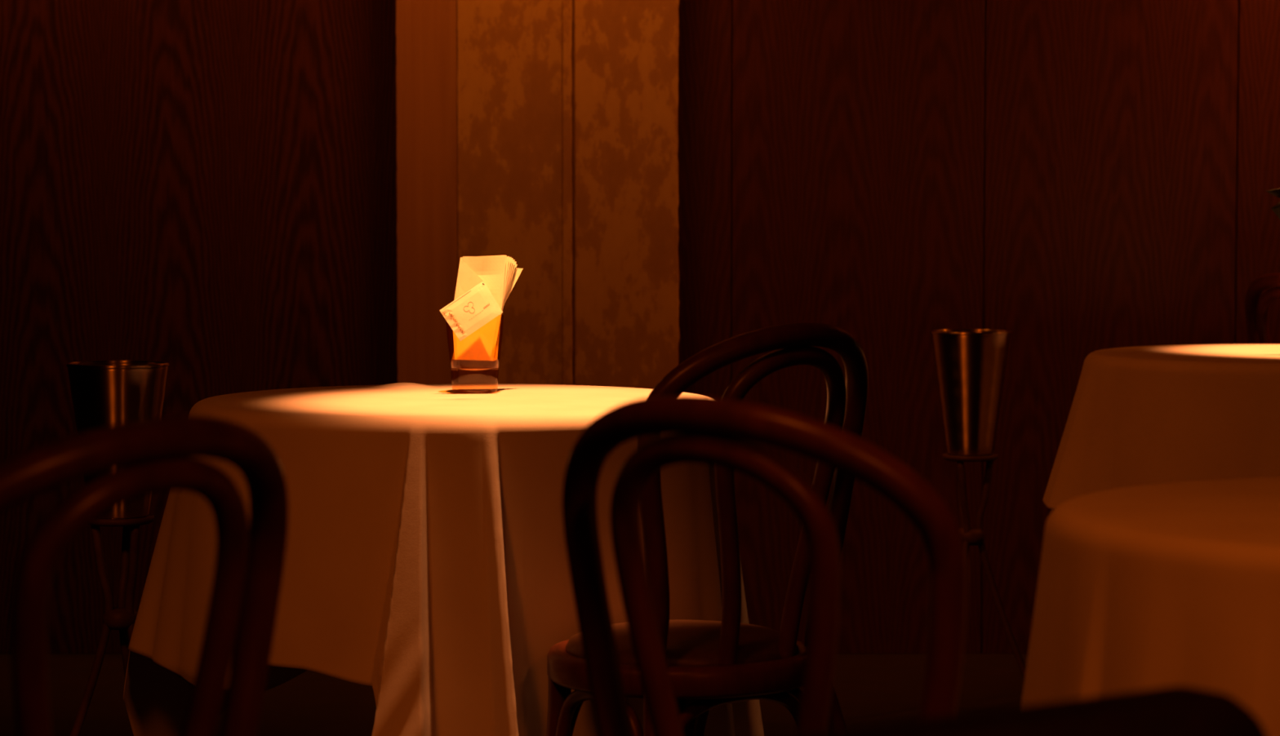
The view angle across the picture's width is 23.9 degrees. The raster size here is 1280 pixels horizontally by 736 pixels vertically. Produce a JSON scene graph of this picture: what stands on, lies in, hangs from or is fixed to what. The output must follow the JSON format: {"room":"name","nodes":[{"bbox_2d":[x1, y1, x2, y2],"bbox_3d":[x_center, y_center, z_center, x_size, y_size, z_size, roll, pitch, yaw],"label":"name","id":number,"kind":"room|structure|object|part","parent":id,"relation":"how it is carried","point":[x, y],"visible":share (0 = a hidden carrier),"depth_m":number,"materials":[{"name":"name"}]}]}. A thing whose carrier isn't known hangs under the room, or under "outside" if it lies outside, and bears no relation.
{"room":"restaurant dining room","nodes":[
{"label":"restaurant dining room","id":0,"kind":"room"},
{"bbox_2d":[0,653,1027,735],"bbox_3d":[0.000,0.974,2.107,8.000,0.080,10.100,0,3,0],"label":"floor","id":1,"kind":"structure","parent":0,"point":[871,689],"depth_m":6.38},
{"bbox_2d":[69,514,154,735],"bbox_3d":[-0.861,0.509,4.962,0.269,0.538,0.258,0,3,0],"label":"stand","id":2,"kind":"object","parent":1,"relation":"on","point":[122,618],"visible":0.85,"depth_m":4.91,"materials":[{"name":"brown metal"}]},
{"bbox_3d":[-0.926,0.517,4.907,0.146,0.528,0.017,-1,3,-18],"label":"leg","id":3,"kind":"part","parent":2,"relation":"part of","materials":[{"name":"brown metal"}]},
{"bbox_2d":[66,360,169,519],"bbox_3d":[-0.848,0.116,4.914,0.166,0.250,0.166,0,3,0],"label":"wine cooler","id":4,"kind":"object","parent":2,"relation":"on","point":[104,393],"visible":0.55,"depth_m":4.85,"materials":[{"name":"metal"}]},
{"bbox_3d":[-0.848,0.247,4.921,0.112,0.011,0.112,0,3,0],"label":"plate","id":5,"kind":"part","parent":2,"relation":"part of","materials":[{"name":"brown metal"}]},
{"bbox_3d":[-0.834,0.511,5.019,0.018,0.528,0.145,1,3,12],"label":"leg","id":6,"kind":"part","parent":2,"relation":"part of","materials":[{"name":"brown metal"}]},
{"bbox_3d":[-0.783,0.518,4.883,0.145,0.528,0.018,3,4,42],"label":"leg","id":7,"kind":"part","parent":2,"relation":"part of","materials":[{"name":"brown metal"}]},
{"bbox_2d":[0,416,288,735],"bbox_3d":[-0.505,0.476,2.341,0.430,0.894,0.423,2,4,34],"label":"bentwood chair","id":8,"kind":"object","parent":1,"relation":"on","point":[153,455],"visible":1,"depth_m":2.22,"materials":[{"name":"brown wood"}]},
{"bbox_2d":[546,323,868,735],"bbox_3d":[0.070,0.381,4.048,0.430,0.894,0.423,3,4,45],"label":"bentwood chair","id":9,"kind":"object","parent":1,"relation":"on","point":[710,664],"visible":0.77,"depth_m":3.93,"materials":[{"name":"brown wood"}]},
{"bbox_3d":[-0.130,0.608,4.114,0.080,0.433,0.032,1,3,23],"label":"leg","id":10,"kind":"part","parent":9,"relation":"part of","materials":[{"name":"brown wood"}]},
{"bbox_3d":[0.064,0.599,4.282,0.032,0.433,0.080,-1,3,-15],"label":"leg","id":11,"kind":"part","parent":9,"relation":"part of","materials":[{"name":"brown wood"}]},
{"bbox_2d":[562,395,968,735],"bbox_3d":[0.152,0.460,2.628,0.423,0.894,0.430,2,4,32],"label":"bentwood chair","id":12,"kind":"object","parent":1,"relation":"on","point":[708,428],"visible":1,"depth_m":2.43,"materials":[{"name":"brown wood"}]},
{"bbox_2d":[942,453,1026,680],"bbox_3d":[0.644,0.443,6.148,0.269,0.538,0.258,-2,4,-34],"label":"stand","id":13,"kind":"object","parent":1,"relation":"on","point":[971,536],"visible":0.62,"depth_m":6.12,"materials":[{"name":"brown metal"}]},
{"bbox_3d":[0.634,0.444,6.210,0.018,0.528,0.145,-1,3,-23],"label":"leg","id":14,"kind":"part","parent":13,"relation":"part of","materials":[{"name":"brown metal"}]},
{"bbox_3d":[0.622,0.452,6.065,0.138,0.528,0.056,-2,4,-34],"label":"leg","id":15,"kind":"part","parent":13,"relation":"part of","materials":[{"name":"brown metal"}]},
{"bbox_3d":[0.669,0.180,6.120,0.112,0.011,0.112,-2,4,-34],"label":"plate","id":16,"kind":"part","parent":13,"relation":"part of","materials":[{"name":"brown metal"}]},
{"bbox_2d":[929,328,1012,456],"bbox_3d":[0.669,0.049,6.112,0.166,0.250,0.166,-2,4,-34],"label":"wine cooler","id":17,"kind":"object","parent":13,"relation":"on","point":[971,364],"visible":1,"depth_m":6.06,"materials":[{"name":"metal"}]},
{"bbox_3d":[0.752,0.449,6.127,0.145,0.528,0.018,0,3,7],"label":"leg","id":18,"kind":"part","parent":13,"relation":"part of","materials":[{"name":"brown metal"}]},
{"bbox_2d":[796,685,1266,735],"bbox_3d":[0.075,0.567,1.883,0.440,0.761,0.477,-2,4,-35],"label":"upholstered chair","id":19,"kind":"object","parent":1,"relation":"on","point":[1171,711],"visible":1,"depth_m":1.73,"materials":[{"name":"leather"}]},
{"bbox_2d":[1244,273,1279,344],"bbox_3d":[1.544,0.237,6.633,0.430,0.894,0.423,-2,4,-34],"label":"bentwood chair","id":20,"kind":"object","parent":1,"relation":"on","point":[1256,308],"visible":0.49,"depth_m":6.60,"materials":[{"name":"brown wood"}]},
{"bbox_3d":[1.274,0.348,5.929,0.780,0.746,0.780,0,3,0],"label":"round table","id":21,"kind":"object","parent":1,"relation":"on","visible":0},
{"bbox_2d":[1042,344,1279,511],"bbox_3d":[1.284,0.220,5.938,0.871,0.500,0.903,-3,4,-44],"label":"tablecloth","id":22,"kind":"object","parent":21,"relation":"on","point":[1140,415],"visible":0.77,"depth_m":5.65,"materials":[{"name":"white fabric"}]},
{"bbox_3d":[1.324,-0.098,5.884,0.076,0.140,0.076,0,3,0],"label":"bud vase","id":23,"kind":"object","parent":22,"relation":"on","visible":0},
{"bbox_2d":[1265,188,1279,219],"bbox_3d":[1.300,-0.216,5.874,0.168,0.353,0.022,0,3,-4],"label":"leafy sprig","id":24,"kind":"object","parent":23,"relation":"in","point":[1276,209],"visible":1,"depth_m":5.87,"materials":[{"name":"green plant"}]},
{"bbox_3d":[0.795,0.515,2.933,0.780,0.746,0.780,0,3,0],"label":"round table","id":25,"kind":"object","parent":1,"relation":"on","visible":0},
{"bbox_2d":[1021,476,1279,735],"bbox_3d":[0.784,0.438,2.925,0.940,0.600,0.912,0,3,0],"label":"tablecloth","id":26,"kind":"object","parent":25,"relation":"on","point":[1160,585],"visible":0.84,"depth_m":2.73,"materials":[{"name":"white fabric"}]},
{"bbox_2d":[0,0,1279,653],"bbox_3d":[0.000,-0.789,6.977,8.000,2.900,0.120,0,3,0],"label":"wall","id":27,"kind":"structure","parent":0,"point":[206,189],"depth_m":6.94,"materials":[{"name":"brown wood"}]},
{"bbox_3d":[-1.339,-0.786,6.927,1.616,2.900,0.020,0,3,0],"label":"wood panel","id":28,"kind":"part","parent":27,"relation":"part of","materials":[{"name":"brown wood"}]},
{"bbox_2d":[395,0,679,389],"bbox_3d":[-0.230,-0.781,6.839,0.638,2.900,0.152,0,3,0],"label":"wall panel","id":29,"kind":"object","parent":27,"relation":"attached to","point":[541,135],"depth_m":6.79,"materials":[{"name":"paint"}]},
{"bbox_3d":[0.135,-0.786,6.927,0.149,2.900,0.020,0,3,0],"label":"wood panel","id":30,"kind":"part","parent":27,"relation":"part of","materials":[{"name":"brown wood"}]},
{"bbox_3d":[0.500,-0.786,6.927,0.577,2.900,0.020,0,3,0],"label":"wood panel","id":31,"kind":"part","parent":27,"relation":"part of","materials":[{"name":"brown wood"}]},
{"bbox_3d":[1.080,-0.786,6.927,0.577,2.900,0.020,0,3,0],"label":"wood panel","id":32,"kind":"part","parent":27,"relation":"part of","materials":[{"name":"brown wood"}]},
{"bbox_3d":[1.660,-0.786,6.927,0.577,2.900,0.020,0,3,0],"label":"wood panel","id":33,"kind":"part","parent":27,"relation":"part of","materials":[{"name":"brown wood"}]},
{"bbox_3d":[-0.275,0.423,4.581,0.780,0.746,0.780,0,3,0],"label":"round table","id":34,"kind":"object","parent":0,"visible":0},
{"bbox_2d":[123,382,764,735],"bbox_3d":[-0.257,0.368,4.565,0.875,0.657,0.938,-2,4,-34],"label":"tablecloth","id":35,"kind":"object","parent":34,"relation":"on","point":[426,566],"visible":0.64,"depth_m":4.20,"materials":[{"name":"white fabric"}]},
{"bbox_3d":[-0.257,-0.023,4.706,0.090,0.121,0.090,0,3,0],"label":"glass tumbler","id":36,"kind":"object","parent":35,"relation":"on","visible":0},
{"bbox_2d":[439,280,502,341],"bbox_3d":[-0.260,-0.088,4.659,0.098,0.093,0.018,0,3,-3],"label":"sachet","id":37,"kind":"object","parent":36,"relation":"in","point":[477,307],"visible":1,"depth_m":4.65,"materials":[{"name":"grey paper"}]},
{"bbox_2d":[453,255,506,360],"bbox_3d":[-0.250,-0.093,4.698,0.084,0.164,0.040,0,3,0],"label":"paper napkin","id":38,"kind":"object","parent":36,"relation":"in","point":[480,345],"visible":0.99,"depth_m":4.70,"materials":[{"name":"paper"}]},
{"bbox_2d":[453,256,509,360],"bbox_3d":[-0.246,-0.093,4.705,0.085,0.162,0.040,0,3,0],"label":"paper napkin","id":39,"kind":"object","parent":36,"relation":"in","point":[507,257],"visible":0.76,"depth_m":4.71,"materials":[{"name":"white paper"}]},
{"bbox_2d":[453,257,511,360],"bbox_3d":[-0.245,-0.093,4.709,0.089,0.160,0.042,0,3,0],"label":"paper napkin","id":40,"kind":"object","parent":36,"relation":"in","point":[509,260],"visible":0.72,"depth_m":4.72,"materials":[{"name":"white paper"}]},
{"bbox_2d":[453,257,513,360],"bbox_3d":[-0.245,-0.092,4.713,0.092,0.159,0.044,0,3,0],"label":"paper napkin","id":41,"kind":"object","parent":36,"relation":"in","point":[511,262],"visible":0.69,"depth_m":4.72,"materials":[{"name":"white paper"}]},
{"bbox_2d":[452,259,515,359],"bbox_3d":[-0.244,-0.092,4.717,0.096,0.156,0.047,0,3,0],"label":"paper napkin","id":42,"kind":"object","parent":36,"relation":"in","point":[513,263],"visible":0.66,"depth_m":4.72,"materials":[{"name":"white paper"}]},
{"bbox_2d":[452,262,516,359],"bbox_3d":[-0.243,-0.091,4.721,0.099,0.154,0.049,0,3,0],"label":"paper napkin","id":43,"kind":"object","parent":36,"relation":"in","point":[514,264],"visible":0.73,"depth_m":4.73,"materials":[{"name":"white paper"}]},
{"bbox_2d":[497,264,517,355],"bbox_3d":[-0.243,-0.090,4.725,0.100,0.150,0.051,0,3,0],"label":"paper napkin","id":44,"kind":"object","parent":36,"relation":"in","point":[516,264],"visible":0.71,"depth_m":4.74,"materials":[{"name":"white paper"}]},
{"bbox_2d":[504,268,523,303],"bbox_3d":[-0.233,-0.087,4.722,0.110,0.144,0.041,-1,3,-13],"label":"paper napkin","id":45,"kind":"object","parent":36,"relation":"in","point":[517,272],"visible":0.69,"depth_m":4.74,"materials":[{"name":"white paper"}]}
]}

